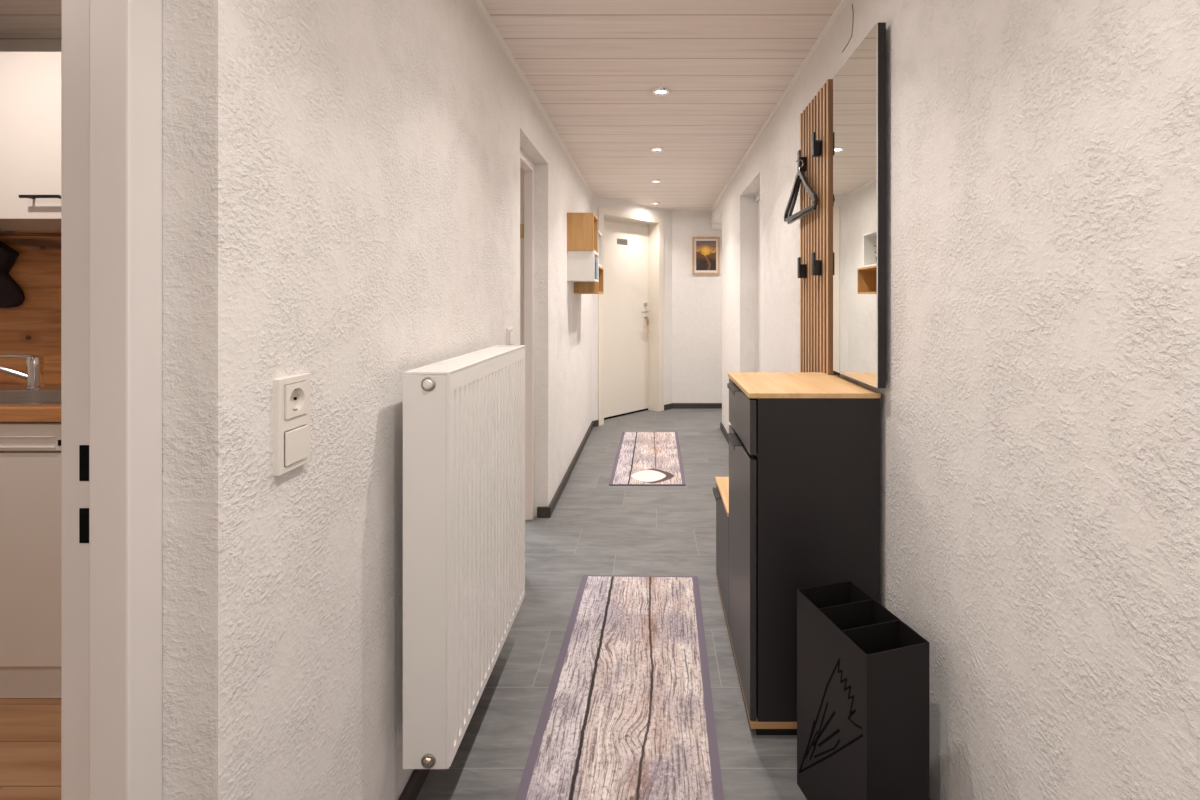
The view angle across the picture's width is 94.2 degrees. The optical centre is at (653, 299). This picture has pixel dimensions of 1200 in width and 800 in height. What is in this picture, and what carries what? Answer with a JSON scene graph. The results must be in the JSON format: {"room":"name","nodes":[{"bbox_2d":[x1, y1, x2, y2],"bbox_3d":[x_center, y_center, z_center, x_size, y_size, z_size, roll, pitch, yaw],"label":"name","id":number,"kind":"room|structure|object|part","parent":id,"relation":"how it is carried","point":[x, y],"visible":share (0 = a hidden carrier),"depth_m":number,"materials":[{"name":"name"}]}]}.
{"room":"apartment hallway","nodes":[
{"label":"apartment hallway","id":0,"kind":"room"},
{"bbox_2d":[0,40,60,51],"bbox_3d":[-2.042,0.110,2.250,2.515,2.280,0.100,0,0,0],"label":"wall","id":1,"kind":"structure","parent":0,"point":[5,45],"depth_m":2.20,"materials":[{"name":"white paint"}]},
{"bbox_2d":[0,241,24,307],"bbox_3d":[-2.599,-0.134,2.170,0.240,0.331,0.042,0,0,0],"label":"oven mitt","id":2,"kind":"object","parent":1,"relation":"hanging from","point":[11,294],"visible":1,"depth_m":2.16,"materials":[{"name":"grey fabric"}]},
{"bbox_2d":[0,231,60,383],"bbox_3d":[-2.042,-0.010,2.196,2.515,0.680,0.008,0,0,0],"label":"backsplash","id":3,"kind":"structure","parent":1,"relation":"attached to","point":[33,327],"depth_m":2.19,"materials":[{"name":"brown wood"}]},
{"bbox_2d":[0,52,60,230],"bbox_3d":[-2.400,-0.550,2.006,1.600,0.558,0.372,0,0,0],"label":"upper cabinet","id":4,"kind":"object","parent":1,"relation":"attached to","point":[30,82],"visible":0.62,"depth_m":1.85,"materials":[{"name":"white"}]},
{"bbox_3d":[-2.019,-0.340,1.836,0.130,0.010,0.032,0,0,0],"label":"handle","id":5,"kind":"part","parent":4,"relation":"part of","materials":[{"name":"black metal"}]},
{"bbox_2d":[162,0,591,799],"bbox_3d":[-0.698,0.110,2.000,0.175,2.280,7.200,0,0,0],"label":"wall","id":6,"kind":"structure","parent":0,"point":[341,178],"depth_m":1.02,"materials":[{"name":"paint"}]},
{"bbox_2d":[61,0,161,799],"bbox_3d":[-0.739,0.233,0.329,0.104,2.035,0.897,0,0,0],"label":"trim","id":7,"kind":"structure","parent":6,"relation":"attached to","point":[111,50],"depth_m":0.74,"materials":[{"name":"white paint"}]},
{"bbox_2d":[273,373,309,475],"bbox_3d":[-0.603,0.205,0.930,0.014,0.156,0.081,0,0,0],"label":"wall socket","id":8,"kind":"object","parent":6,"relation":"attached to","point":[291,402],"visible":1,"depth_m":0.92,"materials":[{"name":"white plastic"}]},
{"bbox_2d":[399,769,429,799],"bbox_3d":[-0.602,1.220,1.653,0.016,0.060,1.753,0,0,0],"label":"baseboard","id":9,"kind":"structure","parent":6,"relation":"attached to","point":[411,791],"depth_m":1.38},
{"bbox_2d":[403,345,524,768],"bbox_3d":[-0.536,0.665,1.621,0.146,1.005,0.760,0,0,0],"label":"panel radiator","id":10,"kind":"object","parent":6,"relation":"attached to","point":[464,415],"visible":1,"depth_m":1.32,"materials":[{"name":"white metal"}]},
{"bbox_2d":[403,345,524,374],"bbox_3d":[-0.515,0.167,1.627,0.105,0.008,0.746,0,0,0],"label":"grille","id":11,"kind":"object","parent":10,"relation":"attached to","point":[466,364],"depth_m":1.50,"materials":[{"name":"white metal"}]},
{"bbox_3d":[-0.469,0.614,1.627,0.012,0.893,0.734,0,0,0],"label":"panel","id":12,"kind":"part","parent":10,"relation":"part of","materials":[{"name":"white metal"}]},
{"bbox_2d":[506,327,512,344],"bbox_3d":[-0.603,0.196,2.330,0.014,0.158,0.081,0,0,0],"label":"light switch","id":13,"kind":"object","parent":6,"relation":"attached to","point":[509,331],"visible":0.52,"depth_m":2.30,"materials":[{"name":"white plastic"}]},
{"bbox_2d":[520,148,534,519],"bbox_3d":[-0.739,0.233,2.865,0.104,2.035,0.670,0,0,0],"label":"trim","id":14,"kind":"structure","parent":6,"relation":"attached to","point":[527,167],"depth_m":3.15,"materials":[{"name":"white paint"}]},
{"bbox_2d":[473,0,592,196],"bbox_3d":[-0.602,-1.021,1.980,0.016,0.018,6.960,0,0,0],"label":"trim","id":15,"kind":"structure","parent":6,"relation":"attached to","point":[479,4],"depth_m":2.52,"materials":[{"name":"white paint"}]},
{"bbox_2d":[537,421,593,517],"bbox_3d":[-0.633,1.220,4.327,0.078,0.060,2.286,0,0,0],"label":"baseboard","id":16,"kind":"structure","parent":6,"relation":"attached to","point":[542,512],"depth_m":3.64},
{"bbox_2d":[567,213,597,252],"bbox_3d":[-0.517,-0.479,4.037,0.186,0.266,0.305,0,0,0],"label":"cube shelf","id":17,"kind":"object","parent":6,"relation":"attached to","point":[582,228],"visible":0.8,"depth_m":3.88,"materials":[{"name":"brown wood"}]},
{"bbox_2d":[567,251,598,281],"bbox_3d":[-0.514,-0.240,4.043,0.192,0.210,0.295,0,0,0],"label":"cube shelf","id":18,"kind":"object","parent":6,"relation":"attached to","point":[580,264],"visible":1,"depth_m":3.90,"materials":[{"name":"white paint"}]},
{"bbox_2d":[595,262,596,279],"bbox_3d":[-0.487,-0.211,4.063,0.130,0.125,0.026,0,0,0],"label":"book","id":19,"kind":"object","parent":18,"relation":"in","point":[595,262],"visible":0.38,"depth_m":4.06,"materials":[{"name":"blue paper"}]},
{"bbox_2d":[574,266,602,293],"bbox_3d":[-0.517,-0.157,4.440,0.186,0.214,0.440,0,0,0],"label":"cube shelf","id":20,"kind":"object","parent":6,"relation":"attached to","point":[579,287],"visible":0.62,"depth_m":4.22,"materials":[{"name":"brown wood"}]},
{"bbox_2d":[598,230,601,266],"bbox_3d":[-0.517,-0.400,4.372,0.186,0.270,0.315,0,0,0],"label":"cube shelf","id":21,"kind":"object","parent":6,"relation":"attached to","point":[599,233],"visible":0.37,"depth_m":4.52,"materials":[{"name":"white paint"}]},
{"bbox_2d":[0,408,806,799],"bbox_3d":[-0.700,1.280,2.550,5.200,0.060,8.300,0,0,0],"label":"floor","id":22,"kind":"structure","parent":0,"point":[595,527],"depth_m":2.12,"materials":[{"name":"tile"}]},
{"bbox_2d":[0,422,60,697],"bbox_3d":[-2.120,0.813,1.945,0.598,0.870,0.470,0,0,0],"label":"base cabinet","id":23,"kind":"object","parent":22,"relation":"on","point":[30,452],"visible":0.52,"depth_m":1.72,"materials":[{"name":"white wood"}]},
{"bbox_3d":[-2.120,0.425,1.730,0.596,0.086,0.028,0,0,0],"label":"control panel","id":24,"kind":"part","parent":23,"relation":"part of","materials":[{"name":"white"}]},
{"bbox_2d":[515,575,723,799],"bbox_3d":[-0.078,1.247,1.754,0.520,0.006,1.500,0,0,1],"label":"runner rug","id":25,"kind":"object","parent":22,"relation":"on","point":[627,713],"visible":1,"depth_m":1.71,"materials":[{"name":"printed textile"},{"name":"rubber"}]},
{"bbox_2d":[609,432,685,485],"bbox_3d":[-0.042,1.247,4.488,0.520,0.006,1.500,0,0,0],"label":"runner rug","id":26,"kind":"object","parent":22,"relation":"on","point":[642,458],"visible":1,"depth_m":4.27,"materials":[{"name":"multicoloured fabric"}]},
{"bbox_2d":[713,477,728,629],"bbox_3d":[0.448,1.015,2.243,0.395,0.470,0.414,0,0,0],"label":"base cabinet","id":27,"kind":"object","parent":22,"relation":"on","point":[721,492],"visible":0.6,"depth_m":2.22,"materials":[{"name":"grey paint"}]},
{"bbox_3d":[0.266,0.806,2.300,0.032,0.014,0.130,0,0,0],"label":"handle","id":28,"kind":"part","parent":27,"relation":"part of","materials":[{"name":"black metal"}]},
{"bbox_2d":[727,372,880,734],"bbox_3d":[0.448,0.757,1.807,0.395,0.985,0.456,0,0,0],"label":"cabinet","id":29,"kind":"object","parent":22,"relation":"on","point":[804,447],"visible":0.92,"depth_m":1.58,"materials":[{"name":"grey paint"}]},
{"bbox_3d":[0.266,0.291,1.815,0.032,0.014,0.160,0,0,0],"label":"handle","id":30,"kind":"part","parent":29,"relation":"part of","materials":[{"name":"black metal"}]},
{"bbox_3d":[0.266,0.462,1.815,0.032,0.014,0.160,0,0,0],"label":"handle","id":31,"kind":"part","parent":29,"relation":"part of","materials":[{"name":"black metal"}]},
{"bbox_3d":[0.283,0.364,1.808,0.018,0.157,0.450,0,0,0],"label":"drawer","id":32,"kind":"part","parent":29,"relation":"part of","materials":[{"name":"grey wood"}]},
{"bbox_3d":[0.283,0.829,1.808,0.018,0.743,0.450,0,0,0],"label":"door","id":33,"kind":"part","parent":29,"relation":"part of","materials":[{"name":"grey wood"}]},
{"bbox_2d":[797,580,928,799],"bbox_3d":[0.485,0.999,1.322,0.161,0.503,0.279,0,0,-16],"label":"umbrella stand","id":34,"kind":"object","parent":22,"relation":"on","point":[863,672],"visible":1,"depth_m":1.25,"materials":[{"name":"black metal"}]},
{"bbox_3d":[-1.311,0.814,1.949,1.012,0.872,0.462,0,0,0],"label":"base cabinet","id":35,"kind":"object","parent":22,"relation":"on","visible":0},
{"bbox_2d":[0,405,60,421],"bbox_3d":[-2.042,0.352,1.945,2.475,0.045,0.490,0,0,0],"label":"countertop","id":36,"kind":"structure","parent":35,"relation":"on","point":[8,413],"depth_m":1.70,"materials":[{"name":"brown wood"}]},
{"bbox_2d":[0,354,45,389],"bbox_3d":[-2.361,0.255,1.983,0.268,0.140,0.052,0,0,-26],"label":"kitchen faucet","id":37,"kind":"object","parent":36,"relation":"on","point":[34,364],"visible":0.99,"depth_m":2.01,"materials":[{"name":"silver metal"}]},
{"bbox_3d":[-2.380,0.238,1.979,0.232,0.105,0.026,0,0,-21],"label":"spout","id":38,"kind":"part","parent":37,"relation":"part of","materials":[{"name":"silver metal"}]},
{"bbox_3d":[-2.317,0.208,2.010,0.128,0.027,0.020,0,0,-18],"label":"lever","id":39,"kind":"part","parent":37,"relation":"part of","materials":[{"name":"silver metal"}]},
{"bbox_2d":[0,384,60,404],"bbox_3d":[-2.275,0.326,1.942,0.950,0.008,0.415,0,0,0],"label":"sink","id":40,"kind":"object","parent":36,"relation":"in","point":[10,394],"visible":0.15,"depth_m":1.88,"materials":[{"name":"silver metal"}]},
{"bbox_2d":[0,0,840,210],"bbox_3d":[-0.700,-1.060,2.550,5.200,0.060,8.300,0,0,0],"label":"ceiling","id":41,"kind":"structure","parent":0,"point":[594,67],"depth_m":2.51,"materials":[{"name":"white wood"}]},
{"bbox_2d":[650,147,663,151],"bbox_3d":[0.021,-1.025,3.786,0.093,0.010,0.093,0,0,0],"label":"recessed light","id":42,"kind":"object","parent":41,"relation":"in","point":[654,149],"visible":1,"depth_m":3.78,"materials":[{"name":"white"}]},
{"bbox_2d":[652,87,669,95],"bbox_3d":[0.034,-1.025,2.735,0.093,0.010,0.093,0,0,0],"label":"recessed light","id":43,"kind":"object","parent":41,"relation":"in","point":[660,91],"visible":1,"depth_m":2.73,"materials":[{"name":"silver metal"}]},
{"bbox_2d":[592,197,671,420],"bbox_3d":[-0.276,0.110,6.000,0.200,2.280,1.495,0,0,41],"label":"wall","id":44,"kind":"structure","parent":0,"point":[667,216],"depth_m":6.30,"materials":[{"name":"paint"}]},
{"bbox_2d":[604,221,648,419],"bbox_3d":[-0.328,0.211,5.978,0.114,2.078,0.843,0,0,41],"label":"door","id":45,"kind":"structure","parent":44,"relation":"in","point":[626,311],"depth_m":6.01,"materials":[{"name":"beige paint"}]},
{"bbox_3d":[-0.341,-0.629,5.987,0.003,0.061,0.163,0,0,41],"label":"name plate","id":46,"kind":"part","parent":45,"relation":"part of","materials":[{"name":"silver metal"}]},
{"bbox_3d":[-0.102,0.160,6.260,0.008,0.280,0.044,0,0,41],"label":"handle plate","id":47,"kind":"part","parent":45,"relation":"part of","materials":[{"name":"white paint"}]},
{"bbox_2d":[598,206,663,425],"bbox_3d":[-0.294,0.160,5.961,0.204,2.180,1.011,0,0,41],"label":"trim","id":48,"kind":"structure","parent":44,"relation":"attached to","point":[656,229],"depth_m":6.23,"materials":[{"name":"beige paint"}]},
{"bbox_2d":[593,195,672,211],"bbox_3d":[-0.194,-1.021,5.930,0.016,0.018,1.255,0,0,41],"label":"trim","id":49,"kind":"structure","parent":44,"relation":"attached to","point":[594,196],"depth_m":5.87,"materials":[{"name":"white paint"}]},
{"bbox_2d":[594,403,672,426],"bbox_3d":[-0.191,1.220,5.933,0.016,0.060,1.254,0,0,41],"label":"baseboard","id":50,"kind":"structure","parent":44,"relation":"attached to","point":[667,406],"depth_m":6.29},
{"bbox_2d":[672,212,721,402],"bbox_3d":[1.025,0.110,6.530,1.750,2.280,0.240,0,0,0],"label":"wall","id":51,"kind":"structure","parent":0,"point":[696,298],"depth_m":6.41,"materials":[{"name":"paint"}]},
{"bbox_2d":[673,211,709,211],"bbox_3d":[0.435,-1.021,6.402,0.450,0.018,0.016,0,0,0],"label":"trim","id":52,"kind":"structure","parent":51,"relation":"attached to","point":[673,211],"depth_m":6.40,"materials":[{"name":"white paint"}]},
{"bbox_2d":[673,403,721,407],"bbox_3d":[1.000,1.220,6.402,1.600,0.060,0.016,0,0,0],"label":"baseboard","id":53,"kind":"structure","parent":51,"relation":"attached to","point":[675,405],"depth_m":6.39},
{"bbox_2d":[692,237,719,273],"bbox_3d":[0.601,-0.511,6.400,0.318,0.433,0.020,0,0,0],"label":"framed picture","id":54,"kind":"object","parent":51,"relation":"attached to","point":[705,250],"visible":1,"depth_m":6.40,"materials":[{"name":"brown wood"}]},
{"bbox_2d":[696,241,715,269],"bbox_3d":[0.601,-0.513,6.401,0.230,0.340,0.002,0,0,0],"label":"print","id":55,"kind":"object","parent":54,"relation":"attached to","point":[705,250],"depth_m":6.40},
{"bbox_2d":[711,0,1199,799],"bbox_3d":[1.280,0.110,2.405,1.240,2.280,8.010,0,0,0],"label":"wall","id":56,"kind":"structure","parent":0,"point":[1040,399],"depth_m":0.97,"materials":[{"name":"paint"}]},
{"bbox_2d":[720,422,728,443],"bbox_3d":[0.712,1.220,4.833,0.136,0.060,1.146,0,0,0],"label":"baseboard","id":57,"kind":"structure","parent":56,"relation":"attached to","point":[722,427],"depth_m":5.14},
{"bbox_2d":[755,191,759,371],"bbox_3d":[0.800,0.225,3.858,0.050,2.050,0.804,0,0,0],"label":"trim","id":58,"kind":"structure","parent":56,"relation":"attached to","point":[757,196],"depth_m":4.25,"materials":[{"name":"white paint"}]},
{"bbox_2d":[758,201,759,371],"bbox_3d":[0.811,0.246,3.882,0.037,1.991,0.730,0,0,0],"label":"door","id":59,"kind":"structure","parent":56,"relation":"in","point":[758,201],"depth_m":4.19,"materials":[{"name":"white paint"}]},
{"bbox_2d":[710,0,848,211],"bbox_3d":[0.652,-1.021,2.455,0.016,0.018,7.910,0,0,0],"label":"trim","id":60,"kind":"structure","parent":56,"relation":"attached to","point":[843,3],"depth_m":2.56,"materials":[{"name":"white paint"}]},
{"bbox_2d":[798,79,839,373],"bbox_3d":[0.622,-0.025,2.150,0.074,1.511,0.376,0,0,0],"label":"coat rack","id":61,"kind":"object","parent":56,"relation":"attached to","point":[815,261],"visible":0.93,"depth_m":2.08,"materials":[{"name":"brown wood"}]},
{"bbox_2d":[784,159,817,221],"bbox_3d":[0.587,-0.455,2.237,0.032,0.223,0.425,0,0,-2],"label":"clothes hanger","id":62,"kind":"object","parent":61,"relation":"hanging from","point":[800,174],"visible":1,"depth_m":2.23,"materials":[{"name":"black plastic"}]},
{"bbox_2d":[787,178,817,223],"bbox_3d":[0.602,-0.449,2.269,0.032,0.223,0.425,0,0,0],"label":"clothes hanger","id":63,"kind":"object","parent":61,"relation":"hanging from","point":[800,180],"visible":0.4,"depth_m":2.33,"materials":[{"name":"black plastic"}]},
{"bbox_2d":[842,4,853,51],"bbox_3d":[0.659,-0.926,1.889,0.003,0.118,0.109,0,0,0],"label":"cable","id":64,"kind":"object","parent":56,"relation":"attached to","point":[852,4],"depth_m":1.84,"materials":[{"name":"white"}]},
{"bbox_2d":[833,22,885,387],"bbox_3d":[0.640,-0.264,1.739,0.038,1.020,0.385,0,0,0],"label":"wall mirror","id":65,"kind":"object","parent":56,"relation":"attached to","point":[859,86],"visible":1,"depth_m":1.67,"materials":[{"name":"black mirror"}]}
]}

